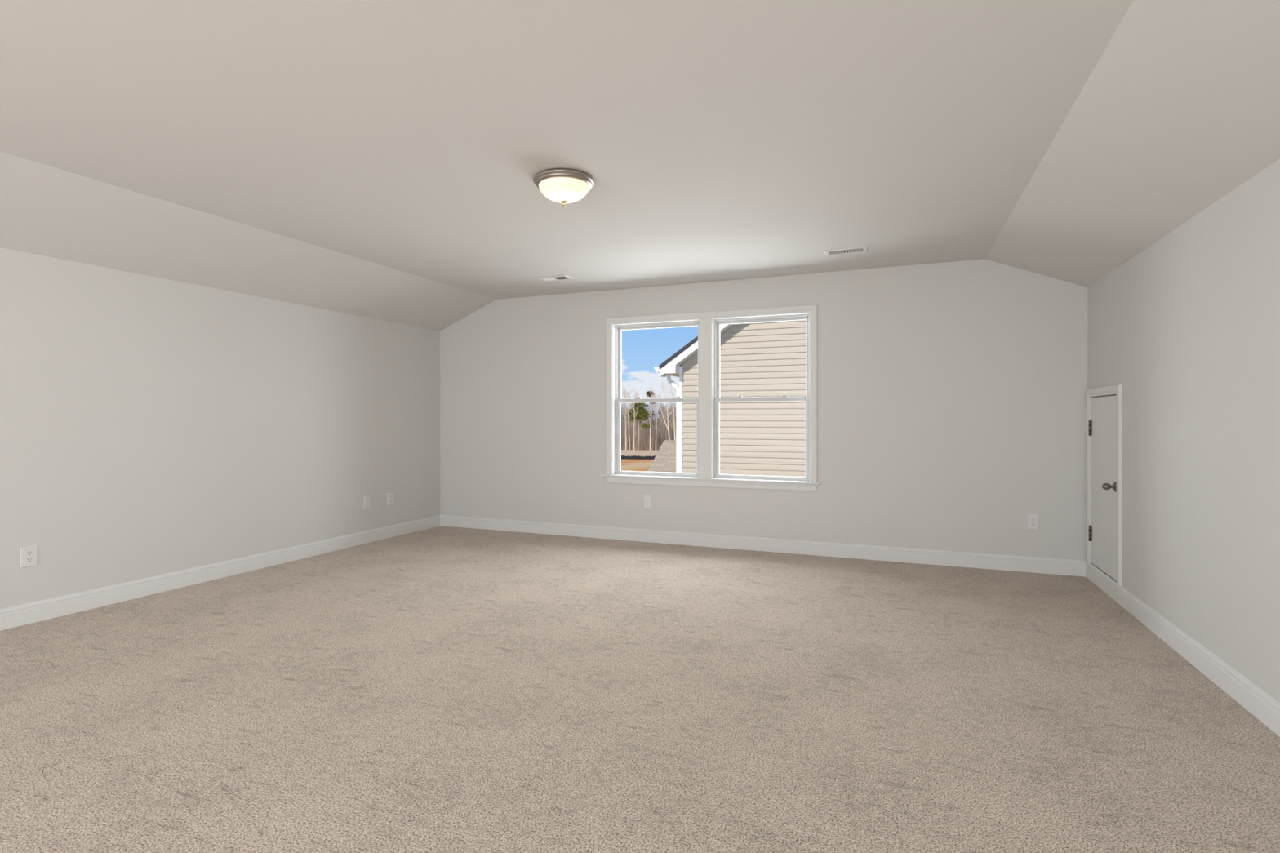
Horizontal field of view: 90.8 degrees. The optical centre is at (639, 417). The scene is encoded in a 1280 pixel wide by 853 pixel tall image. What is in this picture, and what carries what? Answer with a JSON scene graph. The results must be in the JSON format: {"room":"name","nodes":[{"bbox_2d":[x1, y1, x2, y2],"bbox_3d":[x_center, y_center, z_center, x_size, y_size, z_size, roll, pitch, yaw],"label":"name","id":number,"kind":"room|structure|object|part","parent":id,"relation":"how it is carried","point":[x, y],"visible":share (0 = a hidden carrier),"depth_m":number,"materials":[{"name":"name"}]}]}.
{"room":"empty bonus room","nodes":[
{"label":"empty bonus room","id":0,"kind":"room"},
{"bbox_2d":[0,247,439,608],"bbox_3d":[-3.801,0.118,3.159,0.140,2.140,8.227,0,0,22],"label":"wall","id":1,"kind":"structure","parent":0,"point":[150,426],"depth_m":4.44,"materials":[{"name":"white paint"}]},
{"bbox_2d":[20,544,37,568],"bbox_3d":[-3.527,0.802,3.643,0.008,0.121,0.077,0,0,22],"label":"wall outlet","id":2,"kind":"object","parent":1,"relation":"attached to","point":[28,554],"visible":1,"depth_m":3.64,"materials":[{"name":"white plastic"}]},
{"bbox_2d":[25,557,33,562],"bbox_3d":[-3.524,0.821,3.642,0.002,0.027,0.034,0,0,22],"label":"receptacle","id":3,"kind":"object","parent":2,"relation":"attached to","point":[27,559],"depth_m":3.64,"materials":[{"name":"grey plastic"}]},
{"bbox_2d":[25,551,33,555],"bbox_3d":[-3.524,0.782,3.642,0.002,0.027,0.034,0,0,22],"label":"receptacle","id":4,"kind":"object","parent":2,"relation":"attached to","point":[27,553],"depth_m":3.64,"materials":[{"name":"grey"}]},
{"bbox_2d":[0,515,439,631],"bbox_3d":[-3.729,1.129,3.131,0.014,0.118,8.227,0,0,22],"label":"baseboard","id":5,"kind":"structure","parent":1,"relation":"attached to","point":[21,615],"depth_m":4.43,"materials":[{"name":"white paint"}]},
{"bbox_2d":[363,495,369,509],"bbox_3d":[-2.587,0.801,5.980,0.007,0.125,0.077,0,0,22],"label":"blank wall plate","id":6,"kind":"object","parent":1,"relation":"attached to","point":[366,498],"visible":1,"depth_m":5.97,"materials":[{"name":"white plastic"}]},
{"bbox_2d":[387,492,393,505],"bbox_3d":[-2.474,0.804,6.261,0.008,0.121,0.077,0,0,22],"label":"wall outlet","id":7,"kind":"object","parent":1,"relation":"attached to","point":[390,495],"visible":1,"depth_m":6.26,"materials":[{"name":"white plastic"}]},
{"bbox_2d":[0,525,1279,852],"bbox_3d":[-0.961,1.248,2.018,6.281,0.120,8.527,0,0,22],"label":"floor","id":8,"kind":"structure","parent":0,"point":[441,689],"depth_m":2.54,"materials":[{"name":"beige carpet"}]},
{"bbox_2d":[0,0,1279,331],"bbox_3d":[-0.961,-1.217,2.018,6.261,0.570,8.507,0,0,22],"label":"ceiling","id":9,"kind":"structure","parent":0,"point":[376,159],"depth_m":2.73,"materials":[{"name":"white paint"}]},
{"bbox_2d":[535,274,573,281],"bbox_3d":[-0.762,-1.247,5.649,0.306,0.010,0.166,0,0,22],"label":"ceiling vent","id":10,"kind":"object","parent":9,"relation":"in","point":[556,277],"visible":1,"depth_m":5.63,"materials":[{"name":"white metal"}]},
{"bbox_2d":[533,168,594,206],"bbox_3d":[-0.398,-1.181,3.309,0.319,0.143,0.319,0,0,-14],"label":"ceiling light","id":11,"kind":"object","parent":9,"relation":"attached to","point":[562,185],"visible":1,"depth_m":3.22,"materials":[{"name":"white glass"}]},
{"bbox_3d":[-0.398,-1.174,3.309,0.261,0.080,0.261,0,0,22],"label":"lamp shade","id":12,"kind":"part","parent":11,"relation":"part of","materials":[{"name":"white glass"}]},
{"bbox_2d":[823,245,867,255],"bbox_3d":[1.542,-1.247,4.728,0.306,0.010,0.166,0,0,22],"label":"ceiling vent","id":13,"kind":"object","parent":9,"relation":"in","point":[856,249],"visible":1,"depth_m":4.71,"materials":[{"name":"white metal"}]},
{"bbox_2d":[440,258,1087,560],"bbox_3d":[0.600,-0.032,5.899,6.261,2.439,0.140,0,0,22],"label":"wall","id":14,"kind":"structure","parent":0,"point":[952,396],"depth_m":5.31,"materials":[{"name":"white paint"}]},
{"bbox_2d":[644,495,651,508],"bbox_3d":[0.073,0.804,6.031,0.077,0.121,0.008,0,0,22],"label":"wall outlet","id":15,"kind":"object","parent":14,"relation":"attached to","point":[647,499],"visible":1,"depth_m":6.03,"materials":[{"name":"white plastic"}]},
{"bbox_2d":[612,319,698,477],"bbox_3d":[0.166,-0.179,6.073,0.888,1.474,0.138,0,0,22],"label":"window","id":16,"kind":"structure","parent":14,"relation":"in","point":[617,329],"depth_m":6.17,"materials":[{"name":"white paint"}]},
{"bbox_3d":[0.169,0.182,6.082,0.844,0.740,0.034,0,0,22],"label":"sash","id":17,"kind":"part","parent":16,"relation":"part of","materials":[{"name":"white plastic"}]},
{"bbox_3d":[0.182,-0.523,6.114,0.844,0.743,0.026,0,0,22],"label":"sash","id":18,"kind":"part","parent":16,"relation":"part of","materials":[{"name":"clear glass"}]},
{"bbox_2d":[600,474,819,491],"bbox_3d":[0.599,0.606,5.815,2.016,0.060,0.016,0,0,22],"label":"trim","id":19,"kind":"structure","parent":14,"relation":"attached to","point":[807,487],"depth_m":5.78,"materials":[{"name":"white paint"}]},
{"bbox_2d":[605,304,817,482],"bbox_3d":[0.598,-0.200,5.814,2.004,1.552,0.018,0,0,22],"label":"trim","id":20,"kind":"structure","parent":14,"relation":"attached to","point":[704,318],"depth_m":5.80,"materials":[{"name":"white paint"}]},
{"bbox_2d":[711,311,809,481],"bbox_3d":[1.093,-0.179,5.700,0.880,1.474,0.138,0,0,22],"label":"window","id":21,"kind":"structure","parent":14,"relation":"in","point":[716,322],"depth_m":5.76,"materials":[{"name":"white paint"}]},
{"bbox_3d":[1.097,0.182,5.709,0.836,0.740,0.034,0,0,22],"label":"sash","id":22,"kind":"part","parent":21,"relation":"part of","materials":[{"name":"white plastic"}]},
{"bbox_3d":[1.110,-0.523,5.740,0.836,0.743,0.026,0,0,22],"label":"sash","id":23,"kind":"part","parent":21,"relation":"part of","materials":[{"name":"clear glass"}]},
{"bbox_2d":[440,515,1086,577],"bbox_3d":[0.571,1.129,5.827,5.981,0.118,0.014,0,0,22],"label":"baseboard","id":24,"kind":"structure","parent":14,"relation":"attached to","point":[941,557],"depth_m":5.51,"materials":[{"name":"white paint"}]},
{"bbox_2d":[1027,514,1039,530],"bbox_3d":[3.021,0.802,4.846,0.077,0.121,0.008,0,0,22],"label":"wall outlet","id":25,"kind":"object","parent":14,"relation":"attached to","point":[1033,519],"visible":1,"depth_m":4.84,"materials":[{"name":"white plastic"}]},
{"bbox_2d":[1087,159,1279,702],"bbox_3d":[1.878,0.108,0.876,0.140,2.161,8.227,0,0,22],"label":"wall","id":26,"kind":"structure","parent":0,"point":[1188,326],"depth_m":2.94,"materials":[{"name":"white paint"}]},
{"bbox_2d":[1086,384,1121,586],"bbox_3d":[3.192,0.434,4.356,0.138,1.292,0.735,0,0,22],"label":"door","id":27,"kind":"structure","parent":26,"relation":"in","point":[1104,414],"depth_m":4.33,"materials":[{"name":"white paint"}]},
{"bbox_3d":[3.067,0.451,4.126,0.076,0.067,0.067,0,0,22],"label":"knob","id":28,"kind":"part","parent":27,"relation":"part of","materials":[{"name":"grey metal"}]},
{"bbox_2d":[1085,561,1279,737],"bbox_3d":[1.807,1.129,0.905,0.014,0.118,8.227,0,0,22],"label":"baseboard","id":29,"kind":"structure","parent":26,"relation":"attached to","point":[1255,700],"depth_m":2.97,"materials":[{"name":"white paint"}]},
{"label":"outside","id":30,"kind":"structure","parent":0,"visible":0},
{"bbox_2d":[621,459,653,471],"bbox_3d":[-26.059,5.551,69.218,420.000,2.527,85.000,0,0,22],"label":"ground","id":31,"kind":"structure","parent":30,"point":[642,465],"depth_m":78.45,"materials":[{"name":"orange soil"}]},
{"bbox_2d":[621,456,654,459],"bbox_3d":[-0.143,6.188,94.995,10.962,0.901,4.477,0,0,22],"label":"fence","id":32,"kind":"object","parent":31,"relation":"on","point":[623,458],"visible":0.27,"depth_m":95.00,"materials":[{"name":"black fabric"}]},
{"bbox_2d":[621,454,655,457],"bbox_3d":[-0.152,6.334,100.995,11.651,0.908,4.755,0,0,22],"label":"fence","id":33,"kind":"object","parent":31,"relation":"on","point":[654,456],"visible":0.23,"depth_m":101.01,"materials":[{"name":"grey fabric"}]},
{"bbox_2d":[647,320,805,476],"bbox_3d":[6.843,-0.299,14.806,12.390,9.174,9.600,0,0,22],"label":"neighboring house","id":34,"kind":"structure","parent":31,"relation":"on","point":[757,359],"depth_m":11.87,"materials":[{"name":"beige plastic"}]},
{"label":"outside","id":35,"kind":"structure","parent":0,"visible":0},
{"bbox_2d":[621,448,658,456],"bbox_3d":[50.044,10.896,258.491,420.000,8.763,323.000,0,0,22],"label":"field","id":36,"kind":"structure","parent":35,"point":[626,453],"depth_m":123.76,"materials":[{"name":"plant"}]},
{"bbox_2d":[621,404,625,430],"bbox_3d":[-5.362,2.020,159.609,4.123,12.228,4.318,0,0,-29],"label":"bare tree","id":37,"kind":"object","parent":36,"relation":"on","point":[622,404],"visible":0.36,"depth_m":159.29,"materials":[{"name":"beige plant"}]},
{"bbox_2d":[621,409,632,440],"bbox_3d":[-3.063,2.450,153.032,2.856,11.009,4.495,0,0,24],"label":"bare tree","id":38,"kind":"object","parent":36,"relation":"on","point":[624,410],"visible":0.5,"depth_m":153.27,"materials":[{"name":"beige plant"}]},
{"bbox_2d":[621,386,634,450],"bbox_3d":[-2.507,0.252,138.688,4.098,14.948,2.613,0,0,15],"label":"bare tree","id":39,"kind":"object","parent":36,"relation":"on","point":[628,386],"visible":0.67,"depth_m":138.91,"materials":[{"name":"beige plant"}]},
{"bbox_2d":[622,386,635,450],"bbox_3d":[-2.712,0.043,140.135,3.601,15.436,2.857,0,0,5],"label":"bare tree","id":40,"kind":"object","parent":36,"relation":"on","point":[623,393],"visible":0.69,"depth_m":139.96,"materials":[{"name":"beige plant"}]},
{"bbox_2d":[626,388,639,451],"bbox_3d":[-1.620,0.514,138.088,3.354,14.376,2.661,0,0,36],"label":"bare tree","id":41,"kind":"object","parent":36,"relation":"on","point":[637,394],"visible":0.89,"depth_m":137.89,"materials":[{"name":"beige plant"}]},
{"bbox_2d":[626,404,643,431],"bbox_3d":[-1.775,2.019,207.900,6.517,14.942,6.443,0,0,21],"label":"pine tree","id":42,"kind":"object","parent":36,"relation":"on","point":[630,405],"visible":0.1,"depth_m":207.41,"materials":[{"name":"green plant"}]},
{"bbox_2d":[626,402,650,450],"bbox_3d":[-0.197,1.667,142.997,5.723,12.363,5.083,0,0,22],"label":"pine tree","id":43,"kind":"object","parent":36,"relation":"on","point":[640,415],"visible":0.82,"depth_m":142.37,"materials":[{"name":"green plant"}]},
{"bbox_2d":[621,418,675,450],"bbox_3d":[-3.878,4.291,173.960,48.736,9.353,61.418,0,0,22],"label":"undergrowth","id":44,"kind":"object","parent":36,"relation":"on","point":[644,437],"visible":0.25,"depth_m":150.34,"materials":[{"name":"beige plant"}]},
{"bbox_2d":[643,385,657,451],"bbox_3d":[2.596,0.128,138.120,2.667,15.253,4.182,0,0,-33],"label":"bare tree","id":45,"kind":"object","parent":36,"relation":"on","point":[650,385],"visible":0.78,"depth_m":137.89,"materials":[{"name":"beige plant"}]},
{"bbox_2d":[644,391,655,435],"bbox_3d":[2.455,0.739,152.015,3.352,14.652,2.178,0,0,22],"label":"pine tree","id":46,"kind":"object","parent":36,"relation":"on","point":[648,393],"visible":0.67,"depth_m":151.85,"materials":[{"name":"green plant"}]},
{"bbox_2d":[648,409,658,430],"bbox_3d":[4.368,3.284,221.969,5.646,13.096,5.712,0,0,-35],"label":"pine tree","id":47,"kind":"object","parent":36,"relation":"on","point":[652,411],"visible":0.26,"depth_m":221.24,"materials":[{"name":"plant"}]},
{"bbox_2d":[648,403,661,431],"bbox_3d":[3.817,1.942,172.929,4.708,13.330,4.494,0,0,-22],"label":"bare tree","id":48,"kind":"object","parent":36,"relation":"on","point":[655,420],"visible":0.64,"depth_m":173.40,"materials":[{"name":"beige plant"}]},
{"bbox_2d":[651,390,661,450],"bbox_3d":[3.708,0.658,141.619,2.661,14.376,3.354,0,0,5],"label":"bare tree","id":49,"kind":"object","parent":36,"relation":"on","point":[654,390],"visible":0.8,"depth_m":141.89,"materials":[{"name":"beige plant"}]},
{"bbox_2d":[653,403,666,427],"bbox_3d":[5.409,2.295,177.008,5.205,12.749,3.307,0,0,0],"label":"bare tree","id":50,"kind":"object","parent":36,"relation":"on","point":[663,403],"visible":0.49,"depth_m":176.84,"materials":[{"name":"beige plant"}]},
{"bbox_2d":[657,410,664,435],"bbox_3d":[5.405,3.053,166.822,4.336,10.621,2.755,0,0,-34],"label":"bare tree","id":51,"kind":"object","parent":36,"relation":"on","point":[660,416],"visible":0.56,"depth_m":166.94,"materials":[{"name":"beige plant"}]},
{"bbox_2d":[654,406,670,432],"bbox_3d":[7.567,2.933,208.152,5.781,13.185,5.826,0,0,44],"label":"pine tree","id":52,"kind":"object","parent":36,"relation":"on","point":[664,406],"visible":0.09,"depth_m":207.46,"materials":[{"name":"beige plant"}]},
{"bbox_2d":[657,403,670,426],"bbox_3d":[6.298,1.714,192.078,3.831,14.767,6.029,0,0,-31],"label":"bare tree","id":53,"kind":"object","parent":36,"relation":"on","point":[660,403],"visible":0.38,"depth_m":191.49,"materials":[{"name":"beige plant"}]},
{"bbox_2d":[659,403,669,422],"bbox_3d":[7.242,2.002,180.190,4.821,13.653,4.603,0,0,-44],"label":"bare tree","id":54,"kind":"object","parent":36,"relation":"on","point":[663,406],"visible":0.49,"depth_m":180.62,"materials":[{"name":"beige plant"}]},
{"bbox_2d":[657,408,671,439],"bbox_3d":[5.583,2.702,146.569,3.665,10.380,3.500,0,0,4],"label":"bare tree","id":55,"kind":"object","parent":36,"relation":"on","point":[664,411],"visible":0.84,"depth_m":146.82,"materials":[{"name":"beige plant"}]},
{"bbox_2d":[662,408,668,431],"bbox_3d":[6.675,2.823,162.004,2.538,10.896,3.212,0,0,15],"label":"bare tree","id":56,"kind":"object","parent":36,"relation":"on","point":[664,409],"visible":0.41,"depth_m":161.72,"materials":[{"name":"beige plant"}]},
{"bbox_2d":[658,378,675,439],"bbox_3d":[5.807,-0.650,136.212,5.108,16.827,4.334,0,0,22],"label":"bare tree","id":57,"kind":"object","parent":36,"relation":"on","point":[663,390],"visible":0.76,"depth_m":136.12,"materials":[{"name":"beige plant"}]},
{"bbox_2d":[662,377,675,439],"bbox_3d":[7.369,-0.642,133.603,4.600,16.779,2.933,0,0,-14],"label":"bare tree","id":58,"kind":"object","parent":36,"relation":"on","point":[673,377],"visible":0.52,"depth_m":133.78,"materials":[{"name":"beige plant"}]},
{"bbox_2d":[668,402,675,435],"bbox_3d":[7.974,1.789,152.512,3.269,12.601,5.144,0,0,-12],"label":"bare tree","id":59,"kind":"object","parent":36,"relation":"on","point":[668,402],"visible":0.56,"depth_m":152.86,"materials":[{"name":"beige plant"}]}
]}

